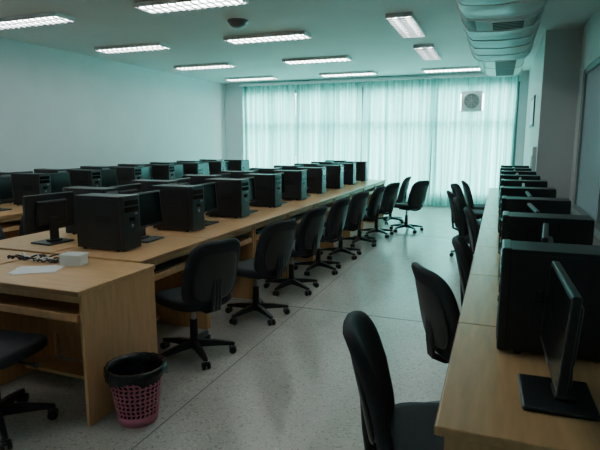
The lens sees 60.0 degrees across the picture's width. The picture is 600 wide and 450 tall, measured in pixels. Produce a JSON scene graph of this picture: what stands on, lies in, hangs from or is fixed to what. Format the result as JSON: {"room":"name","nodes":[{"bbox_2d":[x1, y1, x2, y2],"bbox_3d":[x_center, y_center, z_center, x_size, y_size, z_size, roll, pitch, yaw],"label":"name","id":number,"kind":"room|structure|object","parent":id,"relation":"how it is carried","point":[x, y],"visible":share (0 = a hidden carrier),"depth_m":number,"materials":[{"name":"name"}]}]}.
{"room":"computer lab","nodes":[
{"label":"computer lab","id":0,"kind":"room"},
{"bbox_2d":[0,37,225,172],"bbox_3d":[-4.730,-1.122,7.030,0.200,3.000,15.350,3,10,21],"label":"wall","id":1,"kind":"structure","parent":0,"point":[60,109],"depth_m":9.39,"materials":[{"name":"paint"}]},
{"bbox_2d":[0,206,480,449],"bbox_3d":[-0.991,0.632,5.871,8.200,0.100,15.350,3,10,21],"label":"floor","id":2,"kind":"structure","parent":0,"point":[297,389],"depth_m":3.46,"materials":[{"name":"stone"}]},
{"bbox_2d":[0,207,22,238],"bbox_3d":[-3.378,0.243,5.617,0.733,0.750,0.854,3,10,21],"label":"computer desk","id":3,"kind":"object","parent":2,"relation":"on","point":[10,220],"visible":0.27,"depth_m":5.60,"materials":[{"name":"laminate"}]},
{"bbox_2d":[0,176,13,210],"bbox_3d":[-3.354,-0.341,5.720,0.200,0.370,0.430,3,10,19],"label":"computer monitor","id":4,"kind":"object","parent":3,"relation":"on","point":[6,189],"visible":1,"depth_m":5.82,"materials":[{"name":"black plastic"}]},
{"bbox_2d":[0,205,22,208],"bbox_3d":[-3.072,0.116,6.411,0.733,0.750,0.854,3,10,21],"label":"computer desk","id":5,"kind":"object","parent":2,"relation":"on","point":[6,206],"visible":0.02,"depth_m":6.12,"materials":[{"name":"laminate"}]},
{"bbox_2d":[11,173,50,205],"bbox_3d":[-3.198,-0.425,6.200,0.423,0.385,0.186,3,10,19],"label":"tower","id":6,"kind":"object","parent":5,"relation":"on","point":[23,184],"visible":0.76,"depth_m":6.12,"materials":[{"name":"black metal"}]},
{"bbox_2d":[50,172,70,192],"bbox_3d":[-3.048,-0.468,6.514,0.200,0.370,0.430,3,10,21],"label":"computer monitor","id":7,"kind":"object","parent":5,"relation":"on","point":[61,180],"visible":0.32,"depth_m":6.52,"materials":[{"name":"black plastic"}]},
{"bbox_2d":[0,249,41,264],"bbox_3d":[-2.287,0.586,3.463,0.894,0.750,0.643,3,10,21],"label":"computer desk","id":8,"kind":"object","parent":2,"relation":"on","point":[4,259],"visible":0.08,"depth_m":3.51,"materials":[{"name":"laminate"}]},
{"bbox_2d":[0,329,58,449],"bbox_3d":[-1.630,0.648,2.672,0.576,0.877,0.653,3,9,16],"label":"office chair","id":9,"kind":"object","parent":2,"relation":"on","point":[15,346],"visible":1,"depth_m":2.74,"materials":[{"name":"fabric"}]},
{"bbox_2d":[0,228,77,354],"bbox_3d":[-1.910,0.475,4.158,0.733,0.750,0.854,3,10,21],"label":"computer desk","id":10,"kind":"object","parent":2,"relation":"on","point":[20,243],"visible":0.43,"depth_m":3.85,"materials":[{"name":"laminate"}]},
{"bbox_2d":[22,191,73,245],"bbox_3d":[-1.869,-0.051,3.906,0.200,0.370,0.430,4,10,25],"label":"computer monitor","id":11,"kind":"object","parent":10,"relation":"on","point":[51,212],"visible":1,"depth_m":3.87,"materials":[{"name":"black plastic"}]},
{"bbox_2d":[63,186,118,234],"bbox_3d":[-1.706,-0.117,4.273,0.423,0.385,0.186,3,10,19],"label":"tower","id":12,"kind":"object","parent":10,"relation":"on","point":[77,190],"visible":0.3,"depth_m":4.20,"materials":[{"name":"black metal"}]},
{"bbox_2d":[0,254,157,425],"bbox_3d":[-1.427,0.638,3.141,0.894,0.750,0.643,3,10,21],"label":"computer desk","id":13,"kind":"object","parent":2,"relation":"on","point":[110,305],"visible":0.87,"depth_m":2.94,"materials":[{"name":"laminate"}]},
{"bbox_2d":[7,252,59,263],"bbox_3d":[-1.678,0.202,3.386,0.420,0.029,0.211,3,10,21],"label":"power cables","id":14,"kind":"object","parent":13,"relation":"on","point":[46,258],"visible":0.73,"depth_m":3.31,"materials":[{"name":"black plastic"}]},
{"bbox_2d":[7,265,64,274],"bbox_3d":[-1.565,0.266,3.079,0.267,0.004,0.231,-1,9,-4],"label":"paper sheet","id":15,"kind":"object","parent":13,"relation":"on","point":[49,268],"visible":1,"depth_m":3.08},
{"bbox_2d":[58,252,88,265],"bbox_3d":[-1.402,0.210,3.227,0.142,0.068,0.102,2,9,11],"label":"plastic box","id":16,"kind":"object","parent":13,"relation":"on","point":[68,258],"visible":1,"depth_m":3.19,"materials":[{"name":"white plastic"}]},
{"bbox_2d":[53,234,209,359],"bbox_3d":[-1.206,0.518,3.894,0.733,0.750,0.854,3,10,21],"label":"computer desk","id":17,"kind":"object","parent":2,"relation":"on","point":[167,248],"visible":0.36,"depth_m":3.74,"materials":[{"name":"laminate"}]},
{"bbox_2d":[75,193,140,251],"bbox_3d":[-1.362,-0.025,3.696,0.423,0.385,0.186,3,10,20],"label":"tower","id":18,"kind":"object","parent":17,"relation":"on","point":[103,220],"visible":1,"depth_m":3.61,"materials":[{"name":"black metal"}]},
{"bbox_2d":[130,190,163,242],"bbox_3d":[-1.201,-0.067,4.003,0.200,0.370,0.430,3,9,17],"label":"computer monitor","id":19,"kind":"object","parent":17,"relation":"on","point":[150,201],"visible":0.7,"depth_m":4.03,"materials":[{"name":"black plastic"}]},
{"bbox_2d":[154,258,183,271],"bbox_3d":[-1.025,0.292,3.788,0.140,0.022,0.430,3,10,21],"label":"keyboard","id":20,"kind":"object","parent":17,"relation":"on","point":[166,264],"visible":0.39,"depth_m":3.80,"materials":[{"name":"black plastic"}]},
{"bbox_2d":[103,352,167,427],"bbox_3d":[-0.888,0.905,2.838,0.328,0.318,0.335,3,10,21],"label":"wastebasket","id":21,"kind":"object","parent":2,"relation":"on","point":[134,380],"visible":1,"depth_m":2.76,"materials":[{"name":"pink plastic"}]},
{"bbox_2d":[155,238,239,369],"bbox_3d":[-0.729,0.499,3.609,0.653,0.877,0.576,9,12,43],"label":"office chair","id":22,"kind":"object","parent":2,"relation":"on","point":[210,270],"visible":0.95,"depth_m":3.42,"materials":[{"name":"fabric"}]},
{"bbox_2d":[146,220,256,327],"bbox_3d":[-0.900,0.391,4.688,0.733,0.750,0.854,3,10,21],"label":"computer desk","id":23,"kind":"object","parent":2,"relation":"on","point":[242,231],"visible":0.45,"depth_m":4.77,"materials":[{"name":"laminate"}]},
{"bbox_2d":[151,184,204,231],"bbox_3d":[-1.052,-0.152,4.491,0.423,0.385,0.186,4,10,22],"label":"tower","id":24,"kind":"object","parent":23,"relation":"on","point":[182,206],"visible":0.98,"depth_m":4.39,"materials":[{"name":"black metal"}]},
{"bbox_2d":[198,182,218,225],"bbox_3d":[-0.895,-0.194,4.798,0.200,0.370,0.430,3,10,21],"label":"computer monitor","id":25,"kind":"object","parent":23,"relation":"on","point":[210,198],"visible":0.34,"depth_m":4.86,"materials":[{"name":"black plastic"}]},
{"bbox_2d":[204,209,290,277],"bbox_3d":[-0.595,0.264,5.481,0.733,0.750,0.854,3,10,21],"label":"computer desk","id":26,"kind":"object","parent":2,"relation":"on","point":[263,218],"visible":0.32,"depth_m":5.23,"materials":[{"name":"laminate"}]},
{"bbox_2d":[204,178,249,217],"bbox_3d":[-0.739,-0.277,5.273,0.423,0.385,0.186,3,10,20],"label":"tower","id":27,"kind":"object","parent":26,"relation":"on","point":[232,195],"visible":0.94,"depth_m":5.17,"materials":[{"name":"black metal"}]},
{"bbox_2d":[241,177,257,213],"bbox_3d":[-0.590,-0.321,5.592,0.200,0.370,0.430,3,10,20],"label":"computer monitor","id":28,"kind":"object","parent":26,"relation":"on","point":[252,195],"visible":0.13,"depth_m":5.68,"materials":[{"name":"black plastic"}]},
{"bbox_2d":[225,219,296,325],"bbox_3d":[-0.357,0.367,4.433,0.653,0.877,0.576,7,12,38],"label":"office chair","id":29,"kind":"object","parent":2,"relation":"on","point":[275,242],"visible":0.95,"depth_m":4.25,"materials":[{"name":"fabric"}]},
{"bbox_2d":[131,212,415,449],"bbox_3d":[0.256,0.657,5.396,0.008,0.001,14.910,3,10,21],"label":"trim","id":30,"kind":"structure","parent":2,"relation":"in","point":[415,212],"depth_m":3.46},
{"bbox_2d":[249,201,315,276],"bbox_3d":[-0.289,0.138,6.275,0.733,0.750,0.854,3,10,21],"label":"computer desk","id":31,"kind":"object","parent":2,"relation":"on","point":[296,208],"visible":0.22,"depth_m":6.12,"materials":[{"name":"laminate"}]},
{"bbox_2d":[243,173,281,207],"bbox_3d":[-0.440,-0.406,6.077,0.423,0.385,0.186,4,10,22],"label":"tower","id":32,"kind":"object","parent":31,"relation":"on","point":[267,186],"visible":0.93,"depth_m":5.97,"materials":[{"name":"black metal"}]},
{"bbox_2d":[264,206,326,295],"bbox_3d":[-0.060,0.236,5.255,0.653,0.877,0.576,6,11,32],"label":"office chair","id":33,"kind":"object","parent":2,"relation":"on","point":[310,230],"visible":0.85,"depth_m":5.08,"materials":[{"name":"fabric"}]},
{"bbox_2d":[282,195,335,258],"bbox_3d":[0.016,0.011,7.069,0.733,0.750,0.854,3,10,21],"label":"computer desk","id":34,"kind":"object","parent":2,"relation":"on","point":[328,201],"visible":0.19,"depth_m":7.03,"materials":[{"name":"laminate"}]},
{"bbox_2d":[273,170,306,199],"bbox_3d":[-0.137,-0.532,6.872,0.423,0.385,0.186,4,10,22],"label":"tower","id":35,"kind":"object","parent":34,"relation":"on","point":[295,181],"visible":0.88,"depth_m":6.76,"materials":[{"name":"black metal"}]},
{"bbox_2d":[294,197,349,275],"bbox_3d":[0.243,0.110,6.042,0.653,0.877,0.576,5,10,28],"label":"office chair","id":36,"kind":"object","parent":2,"relation":"on","point":[336,218],"visible":0.8,"depth_m":5.88,"materials":[{"name":"fabric"}]},
{"bbox_2d":[307,190,352,246],"bbox_3d":[0.321,-0.116,7.863,0.733,0.750,0.854,3,10,21],"label":"computer desk","id":37,"kind":"object","parent":2,"relation":"on","point":[339,194],"visible":0.16,"depth_m":7.80,"materials":[{"name":"laminate"}]},
{"bbox_2d":[296,167,325,193],"bbox_3d":[0.160,-0.658,7.660,0.423,0.385,0.186,4,10,21],"label":"tower","id":38,"kind":"object","parent":37,"relation":"on","point":[316,175],"visible":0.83,"depth_m":7.55,"materials":[{"name":"black metal"}]},
{"bbox_2d":[321,191,368,259],"bbox_3d":[0.565,-0.015,6.826,0.653,0.877,0.576,6,11,34],"label":"office chair","id":39,"kind":"object","parent":2,"relation":"on","point":[357,205],"visible":0.85,"depth_m":6.65,"materials":[{"name":"fabric"}]},
{"bbox_2d":[326,186,365,236],"bbox_3d":[0.627,-0.243,8.657,0.733,0.750,0.854,3,10,21],"label":"computer desk","id":40,"kind":"object","parent":2,"relation":"on","point":[356,189],"visible":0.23,"depth_m":8.49,"materials":[{"name":"laminate"}]},
{"bbox_2d":[316,165,343,188],"bbox_3d":[0.485,-0.786,8.459,0.423,0.385,0.186,4,10,21],"label":"tower","id":41,"kind":"object","parent":40,"relation":"on","point":[334,174],"visible":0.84,"depth_m":8.35,"materials":[{"name":"black metal"}]},
{"bbox_2d":[343,182,376,228],"bbox_3d":[0.932,-0.369,9.451,0.733,0.750,0.854,3,10,21],"label":"computer desk","id":42,"kind":"object","parent":2,"relation":"on","point":[370,187],"visible":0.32,"depth_m":9.51,"materials":[{"name":"laminate"}]},
{"bbox_2d":[331,163,355,184],"bbox_3d":[0.772,-0.912,9.247,0.423,0.385,0.186,4,10,22],"label":"tower","id":43,"kind":"object","parent":42,"relation":"on","point":[349,168],"visible":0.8,"depth_m":9.13,"materials":[{"name":"black metal"}]},
{"bbox_2d":[343,186,385,247],"bbox_3d":[0.909,-0.143,7.632,0.653,0.877,0.576,4,10,25],"label":"office chair","id":44,"kind":"object","parent":2,"relation":"on","point":[372,213],"visible":0.76,"depth_m":7.46,"materials":[{"name":"fabric"}]},
{"bbox_2d":[356,179,385,222],"bbox_3d":[1.238,-0.496,10.245,0.733,0.750,0.854,3,10,21],"label":"computer desk","id":45,"kind":"object","parent":2,"relation":"on","point":[379,182],"visible":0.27,"depth_m":10.23,"materials":[{"name":"laminate"}]},
{"bbox_2d":[345,161,367,181],"bbox_3d":[1.084,-1.039,10.046,0.423,0.385,0.186,3,10,19],"label":"tower","id":46,"kind":"object","parent":45,"relation":"on","point":[361,166],"visible":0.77,"depth_m":9.93,"materials":[{"name":"black metal"}]},
{"bbox_2d":[361,182,399,237],"bbox_3d":[1.259,-0.259,8.357,0.653,0.877,0.576,8,12,40],"label":"office chair","id":47,"kind":"object","parent":2,"relation":"on","point":[390,194],"visible":0.8,"depth_m":8.17,"materials":[{"name":"fabric"}]},
{"bbox_2d":[374,176,410,224],"bbox_3d":[1.728,-0.474,9.703,0.653,0.877,0.576,4,10,22],"label":"office chair","id":48,"kind":"object","parent":2,"relation":"on","point":[402,195],"visible":0.7,"depth_m":9.52,"materials":[{"name":"fabric"}]},
{"bbox_2d":[343,310,443,449],"bbox_3d":[0.476,0.776,1.870,0.653,0.877,0.576,2,9,10],"label":"office chair","id":49,"kind":"object","parent":2,"relation":"on","point":[404,425],"visible":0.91,"depth_m":1.84,"materials":[{"name":"fabric"}]},
{"bbox_2d":[389,180,428,232],"bbox_3d":[1.833,-0.330,8.802,0.576,0.877,0.653,-7,12,-39],"label":"office chair","id":50,"kind":"object","parent":2,"relation":"on","point":[418,192],"visible":0.98,"depth_m":8.60,"materials":[{"name":"fabric"}]},
{"bbox_2d":[411,262,459,402],"bbox_3d":[0.911,0.634,2.760,0.653,0.877,0.576,-1,9,-9],"label":"office chair","id":51,"kind":"object","parent":2,"relation":"on","point":[439,309],"visible":0.45,"depth_m":2.58,"materials":[{"name":"plastic"}]},
{"bbox_2d":[453,197,468,270],"bbox_3d":[2.044,0.140,5.857,0.653,0.877,0.576,5,10,28],"label":"office chair","id":52,"kind":"object","parent":2,"relation":"on","point":[459,202],"visible":0.34,"depth_m":5.79,"materials":[{"name":"fabric"}]},
{"bbox_2d":[452,236,472,307],"bbox_3d":[1.311,0.532,3.400,0.653,0.877,0.576,3,10,19],"label":"office chair","id":53,"kind":"object","parent":2,"relation":"on","point":[464,257],"visible":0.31,"depth_m":3.29,"materials":[{"name":"plastic"}]},
{"bbox_2d":[447,190,481,256],"bbox_3d":[2.217,0.001,6.730,0.653,0.877,0.576,1,9,9],"label":"office chair","id":54,"kind":"object","parent":2,"relation":"on","point":[450,194],"visible":0.38,"depth_m":6.65,"materials":[{"name":"fabric"}]},
{"bbox_2d":[450,183,483,235],"bbox_3d":[2.586,-0.174,7.821,0.653,0.877,0.576,5,11,30],"label":"office chair","id":55,"kind":"object","parent":2,"relation":"on","point":[456,189],"visible":0.17,"depth_m":7.82,"materials":[{"name":"fabric"}]},
{"bbox_2d":[464,207,478,255],"bbox_3d":[1.886,0.280,4.979,0.653,0.877,0.576,3,9,17],"label":"office chair","id":56,"kind":"object","parent":2,"relation":"on","point":[473,228],"visible":0.33,"depth_m":4.85,"materials":[{"name":"fabric"}]},
{"bbox_2d":[461,180,485,219],"bbox_3d":[2.957,-0.284,8.514,0.653,0.877,0.576,2,9,11],"label":"office chair","id":57,"kind":"object","parent":2,"relation":"on","point":[468,197],"visible":0.43,"depth_m":8.35,"materials":[{"name":"fabric"}]},
{"bbox_2d":[458,274,498,326],"bbox_3d":[1.103,0.733,2.547,0.603,0.750,0.864,3,10,21],"label":"computer desk","id":58,"kind":"object","parent":2,"relation":"on","point":[480,303],"visible":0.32,"depth_m":2.48,"materials":[{"name":"laminate"}]},
{"bbox_2d":[498,211,594,283],"bbox_3d":[1.250,0.139,2.669,0.423,0.385,0.186,4,10,22],"label":"tower","id":59,"kind":"object","parent":58,"relation":"on","point":[515,226],"visible":0.45,"depth_m":2.58,"materials":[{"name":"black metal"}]},
{"bbox_2d":[540,223,553,242],"bbox_3d":[1.080,0.203,2.313,0.200,0.370,0.430,4,10,25],"label":"computer monitor","id":60,"kind":"object","parent":58,"relation":"on","point":[545,237],"visible":0.12,"depth_m":2.26,"materials":[{"name":"black plastic"}]},
{"bbox_2d":[469,246,499,276],"bbox_3d":[1.411,0.604,3.350,0.603,0.750,0.864,3,10,21],"label":"computer desk","id":61,"kind":"object","parent":2,"relation":"on","point":[485,261],"visible":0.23,"depth_m":3.30,"materials":[{"name":"laminate"}]},
{"bbox_2d":[498,196,570,252],"bbox_3d":[1.555,0.011,3.468,0.423,0.385,0.186,4,10,22],"label":"tower","id":62,"kind":"object","parent":61,"relation":"on","point":[508,203],"visible":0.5,"depth_m":3.38,"materials":[{"name":"black metal"}]},
{"bbox_2d":[476,228,498,247],"bbox_3d":[1.720,0.476,4.154,0.603,0.750,0.864,3,10,21],"label":"computer desk","id":63,"kind":"object","parent":2,"relation":"on","point":[487,237],"visible":0.18,"depth_m":4.09,"materials":[{"name":"laminate"}]},
{"bbox_2d":[498,186,556,232],"bbox_3d":[1.858,-0.118,4.276,0.423,0.385,0.186,3,10,20],"label":"tower","id":64,"kind":"object","parent":63,"relation":"on","point":[544,192],"visible":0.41,"depth_m":4.18,"materials":[{"name":"black metal"}]},
{"bbox_2d":[480,215,497,228],"bbox_3d":[2.029,0.348,4.957,0.603,0.750,0.864,3,10,21],"label":"computer desk","id":65,"kind":"object","parent":2,"relation":"on","point":[488,221],"visible":0.13,"depth_m":4.91,"materials":[{"name":"laminate"}]},
{"bbox_2d":[500,179,547,186],"bbox_3d":[2.178,-0.248,5.091,0.423,0.385,0.186,4,10,22],"label":"tower","id":66,"kind":"object","parent":65,"relation":"on","point":[504,182],"visible":0.17,"depth_m":5.00,"materials":[{"name":"black metal"}]},
{"bbox_2d":[483,206,498,215],"bbox_3d":[2.338,0.220,5.760,0.603,0.750,0.864,3,10,21],"label":"computer desk","id":67,"kind":"object","parent":2,"relation":"on","point":[489,210],"visible":0.12,"depth_m":5.76,"materials":[{"name":"laminate"}]},
{"bbox_2d":[498,174,540,207],"bbox_3d":[2.475,-0.374,5.880,0.423,0.385,0.186,4,10,21],"label":"tower","id":68,"kind":"object","parent":67,"relation":"on","point":[502,176],"visible":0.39,"depth_m":5.80,"materials":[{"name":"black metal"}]},
{"bbox_2d":[434,323,599,449],"bbox_3d":[0.794,0.861,1.744,0.603,0.750,0.864,3,10,21],"label":"computer desk","id":69,"kind":"object","parent":2,"relation":"on","point":[480,407],"visible":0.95,"depth_m":1.50,"materials":[{"name":"laminate"}]},
{"bbox_2d":[496,239,599,361],"bbox_3d":[0.935,0.267,1.864,0.423,0.385,0.186,3,10,20],"label":"tower","id":70,"kind":"object","parent":69,"relation":"on","point":[525,266],"visible":0.74,"depth_m":1.81,"materials":[{"name":"black metal"}]},
{"bbox_2d":[517,261,599,421],"bbox_3d":[0.760,0.330,1.516,0.200,0.370,0.430,3,10,19],"label":"computer monitor","id":71,"kind":"object","parent":69,"relation":"on","point":[559,394],"visible":1,"depth_m":1.46,"materials":[{"name":"black plastic"}]},
{"bbox_3d":[-1.604,0.349,4.952,0.733,0.750,0.854,3,10,21],"label":"computer desk","id":72,"kind":"object","parent":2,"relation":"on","visible":0},
{"bbox_2d":[111,183,141,193],"bbox_3d":[-1.564,-0.178,4.700,0.200,0.370,0.430,3,10,20],"label":"computer monitor","id":73,"kind":"object","parent":72,"relation":"on","point":[130,188],"visible":0.19,"depth_m":4.70,"materials":[{"name":"black plastic"}]},
{"bbox_2d":[131,179,177,191],"bbox_3d":[-1.414,-0.246,5.079,0.423,0.385,0.186,3,10,19],"label":"tower","id":74,"kind":"object","parent":72,"relation":"on","point":[146,184],"visible":0.15,"depth_m":4.99,"materials":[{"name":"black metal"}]},
{"bbox_3d":[-1.299,0.222,5.746,0.733,0.750,0.854,3,10,21],"label":"computer desk","id":75,"kind":"object","parent":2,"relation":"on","visible":0},
{"bbox_2d":[182,174,221,184],"bbox_3d":[-1.098,-0.372,5.865,0.423,0.385,0.186,3,10,19],"label":"tower","id":76,"kind":"object","parent":75,"relation":"on","point":[195,179],"visible":0.12,"depth_m":5.77,"materials":[{"name":"black metal"}]},
{"bbox_3d":[-2.767,-0.011,7.205,0.733,0.750,0.854,3,10,21],"label":"computer desk","id":77,"kind":"object","parent":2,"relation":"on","visible":0},
{"bbox_2d":[67,169,101,186],"bbox_3d":[-2.893,-0.552,6.994,0.423,0.385,0.186,4,10,22],"label":"tower","id":78,"kind":"object","parent":77,"relation":"on","point":[78,177],"visible":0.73,"depth_m":6.89,"materials":[{"name":"black metal"}]},
{"bbox_2d":[101,169,117,186],"bbox_3d":[-2.742,-0.595,7.309,0.200,0.370,0.430,4,10,25],"label":"computer monitor","id":79,"kind":"object","parent":77,"relation":"on","point":[108,176],"visible":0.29,"depth_m":7.35,"materials":[{"name":"black plastic"}]},
{"bbox_3d":[-2.461,-0.138,7.999,0.733,0.750,0.854,3,10,21],"label":"computer desk","id":80,"kind":"object","parent":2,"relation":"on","visible":0},
{"bbox_2d":[111,167,141,185],"bbox_3d":[-2.593,-0.679,7.790,0.423,0.385,0.186,3,10,19],"label":"tower","id":81,"kind":"object","parent":80,"relation":"on","point":[125,175],"visible":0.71,"depth_m":7.68,"materials":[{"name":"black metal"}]},
{"bbox_3d":[-2.156,-0.264,8.792,0.733,0.750,0.854,3,10,21],"label":"computer desk","id":82,"kind":"object","parent":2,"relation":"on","visible":0},
{"bbox_2d":[147,164,174,179],"bbox_3d":[-2.288,-0.806,8.584,0.423,0.385,0.186,3,10,19],"label":"tower","id":83,"kind":"object","parent":82,"relation":"on","point":[159,171],"visible":0.7,"depth_m":8.48,"materials":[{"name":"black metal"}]},
{"bbox_3d":[-1.851,-0.391,9.586,0.733,0.750,0.854,3,10,21],"label":"computer desk","id":84,"kind":"object","parent":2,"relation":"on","visible":0},
{"bbox_2d":[177,162,202,174],"bbox_3d":[-1.977,-0.932,9.376,0.423,0.385,0.186,3,10,20],"label":"tower","id":85,"kind":"object","parent":84,"relation":"on","point":[188,168],"visible":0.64,"depth_m":9.26,"materials":[{"name":"black metal"}]},
{"bbox_3d":[-1.545,-0.518,10.380,0.733,0.750,0.854,3,10,21],"label":"computer desk","id":86,"kind":"object","parent":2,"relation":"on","visible":0},
{"bbox_2d":[202,161,225,174],"bbox_3d":[-1.682,-1.060,10.173,0.423,0.385,0.186,3,10,20],"label":"tower","id":87,"kind":"object","parent":86,"relation":"on","point":[215,167],"visible":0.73,"depth_m":10.06,"materials":[{"name":"black metal"}]},
{"bbox_3d":[-1.240,-0.645,11.174,0.733,0.750,0.854,3,10,21],"label":"computer desk","id":88,"kind":"object","parent":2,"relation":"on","visible":0},
{"bbox_2d":[224,160,244,170],"bbox_3d":[-1.378,-1.186,10.967,0.423,0.385,0.186,4,10,22],"label":"tower","id":89,"kind":"object","parent":88,"relation":"on","point":[235,165],"visible":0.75,"depth_m":10.85,"materials":[{"name":"black metal"}]},
{"bbox_2d":[0,0,599,83],"bbox_3d":[-0.991,-2.454,5.379,8.200,0.150,15.350,3,10,21],"label":"ceiling","id":90,"kind":"structure","parent":0,"point":[359,30],"depth_m":7.28,"materials":[{"name":"paint"}]},
{"bbox_2d":[0,12,75,29],"bbox_3d":[-3.377,-2.511,6.423,1.256,0.066,0.316,3,10,21],"label":"ceiling lamp","id":91,"kind":"object","parent":90,"relation":"attached to","point":[40,19],"depth_m":6.30,"materials":[{"name":"plastic"}]},
{"bbox_2d":[94,42,170,53],"bbox_3d":[-2.667,-2.806,8.269,1.256,0.066,0.316,3,10,21],"label":"ceiling lamp","id":92,"kind":"object","parent":90,"relation":"attached to","point":[142,47],"depth_m":8.18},
{"bbox_2d":[133,0,248,14],"bbox_3d":[-1.180,-2.379,5.599,1.256,0.066,0.316,3,10,21],"label":"ceiling lamp","id":93,"kind":"object","parent":90,"relation":"attached to","point":[153,7],"depth_m":5.59,"materials":[{"name":"plastic"}]},
{"bbox_2d":[173,62,236,70],"bbox_3d":[-1.886,-3.130,10.300,1.256,0.066,0.316,3,10,21],"label":"ceiling lamp","id":94,"kind":"object","parent":90,"relation":"attached to","point":[214,65],"depth_m":10.21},
{"bbox_2d":[227,18,247,28],"bbox_3d":[-0.779,-2.512,6.506,0.260,0.090,0.260,3,10,21],"label":"ceiling speaker","id":95,"kind":"object","parent":90,"relation":"attached to","point":[237,23],"depth_m":6.43},
{"bbox_2d":[225,75,278,81],"bbox_3d":[-1.140,-3.439,12.239,1.256,0.066,0.316,3,10,21],"label":"ceiling lamp","id":96,"kind":"object","parent":90,"relation":"attached to","point":[253,78],"depth_m":12.14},
{"bbox_2d":[223,30,311,44],"bbox_3d":[-0.470,-2.674,7.445,1.256,0.066,0.316,3,10,21],"label":"ceiling lamp","id":97,"kind":"object","parent":90,"relation":"attached to","point":[292,35],"depth_m":7.37,"materials":[{"name":"plastic"}]},
{"bbox_2d":[282,55,352,64],"bbox_3d":[0.311,-2.998,9.476,1.256,0.066,0.316,3,10,21],"label":"ceiling lamp","id":98,"kind":"object","parent":90,"relation":"attached to","point":[344,58],"depth_m":9.39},
{"bbox_2d":[319,71,377,77],"bbox_3d":[1.057,-3.308,11.415,1.256,0.066,0.316,3,10,21],"label":"ceiling lamp","id":99,"kind":"object","parent":90,"relation":"attached to","point":[356,73],"depth_m":11.33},
{"bbox_2d":[239,73,520,86],"bbox_3d":[1.587,-3.418,12.211,6.660,0.080,0.200,3,10,21],"label":"rail","id":100,"kind":"object","parent":90,"relation":"attached to","point":[457,75],"visible":0.92,"depth_m":12.13,"materials":[{"name":"white metal"}]},
{"bbox_2d":[242,84,295,167],"bbox_3d":[-0.800,-2.092,13.297,1.506,2.860,0.128,3,10,21],"label":"curtain","id":101,"kind":"object","parent":100,"relation":"hanging from","point":[269,112],"visible":0.74,"depth_m":13.22,"materials":[{"name":"fabric"}]},
{"bbox_2d":[296,82,361,162],"bbox_3d":[0.687,-2.003,12.741,1.675,2.860,0.124,3,10,21],"label":"curtain","id":102,"kind":"object","parent":100,"relation":"hanging from","point":[328,115],"visible":0.67,"depth_m":12.66,"materials":[{"name":"fabric"}]},
{"bbox_2d":[362,79,432,204],"bbox_3d":[2.238,-1.910,12.155,1.625,2.860,0.120,3,10,20],"label":"curtain","id":103,"kind":"object","parent":100,"relation":"hanging from","point":[397,114],"visible":0.83,"depth_m":12.10,"materials":[{"name":"fabric"}]},
{"bbox_2d":[429,75,518,206],"bbox_3d":[3.820,-1.816,11.569,1.775,2.860,0.119,3,10,20],"label":"curtain","id":104,"kind":"object","parent":100,"relation":"hanging from","point":[470,147],"visible":0.84,"depth_m":11.56,"materials":[{"name":"fabric"}]},
{"bbox_2d":[385,12,425,37],"bbox_3d":[1.382,-2.555,6.698,0.316,0.066,1.256,3,10,21],"label":"ceiling lamp","id":105,"kind":"object","parent":90,"relation":"attached to","point":[406,24],"depth_m":6.48,"materials":[{"name":"plastic"}]},
{"bbox_2d":[413,44,441,60],"bbox_3d":[2.145,-2.872,8.682,0.316,0.066,1.256,3,10,21],"label":"ceiling lamp","id":106,"kind":"object","parent":90,"relation":"attached to","point":[426,51],"depth_m":8.44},
{"bbox_2d":[421,66,479,72],"bbox_3d":[3.150,-3.191,10.682,1.256,0.066,0.316,3,10,21],"label":"ceiling lamp","id":107,"kind":"object","parent":90,"relation":"attached to","point":[465,68],"depth_m":10.61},
{"bbox_2d":[477,57,523,76],"bbox_3d":[3.339,-2.746,8.649,0.738,0.302,2.210,3,10,21],"label":"air conditioner","id":108,"kind":"object","parent":90,"relation":"attached to","point":[514,67],"visible":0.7,"depth_m":8.66,"materials":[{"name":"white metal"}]},
{"bbox_2d":[456,0,547,20],"bbox_3d":[1.427,-1.903,3.670,0.793,0.399,2.410,3,10,21],"label":"air conditioner","id":109,"kind":"object","parent":90,"relation":"attached to","point":[485,10],"visible":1,"depth_m":4.46,"materials":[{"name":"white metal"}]},
{"bbox_2d":[461,4,544,61],"bbox_3d":[2.403,-2.308,6.209,0.793,0.399,2.210,3,10,21],"label":"air conditioner","id":110,"kind":"object","parent":90,"relation":"attached to","point":[513,39],"visible":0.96,"depth_m":5.72,"materials":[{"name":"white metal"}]},
{"bbox_2d":[225,71,528,206],"bbox_3d":[1.699,-2.015,12.620,7.800,3.000,0.200,3,10,21],"label":"wall","id":111,"kind":"structure","parent":0,"point":[233,92],"depth_m":13.59,"materials":[{"name":"paint"}]},
{"bbox_2d":[242,82,519,193],"bbox_3d":[1.629,-2.037,12.573,6.660,2.520,0.130,3,10,21],"label":"window","id":112,"kind":"structure","parent":111,"relation":"in","point":[514,149],"depth_m":11.42,"materials":[{"name":"glass"}]},
{"bbox_2d":[461,91,482,111],"bbox_3d":[3.777,-2.716,11.432,0.440,0.440,0.250,3,10,21],"label":"exhaust fan","id":113,"kind":"object","parent":112,"relation":"attached to","point":[471,101],"visible":1,"depth_m":11.36,"materials":[{"name":"white plastic"}]},
{"bbox_2d":[523,28,582,198],"bbox_3d":[4.327,-1.474,9.231,0.450,3.000,4.350,3,10,21],"label":"pillar","id":114,"kind":"structure","parent":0,"point":[554,72],"depth_m":7.19,"materials":[{"name":"paint"}]},
{"bbox_2d":[569,6,599,245],"bbox_3d":[2.784,-0.689,4.317,0.200,3.000,15.150,3,10,21],"label":"wall","id":115,"kind":"structure","parent":0,"point":[590,52],"depth_m":6.70,"materials":[{"name":"paint"}]},
{"bbox_2d":[571,57,599,243],"bbox_3d":[2.486,-0.611,3.794,0.140,1.830,6.610,3,10,21],"label":"window","id":116,"kind":"structure","parent":115,"relation":"in","point":[587,188],"depth_m":6.13,"materials":[{"name":"glass"}]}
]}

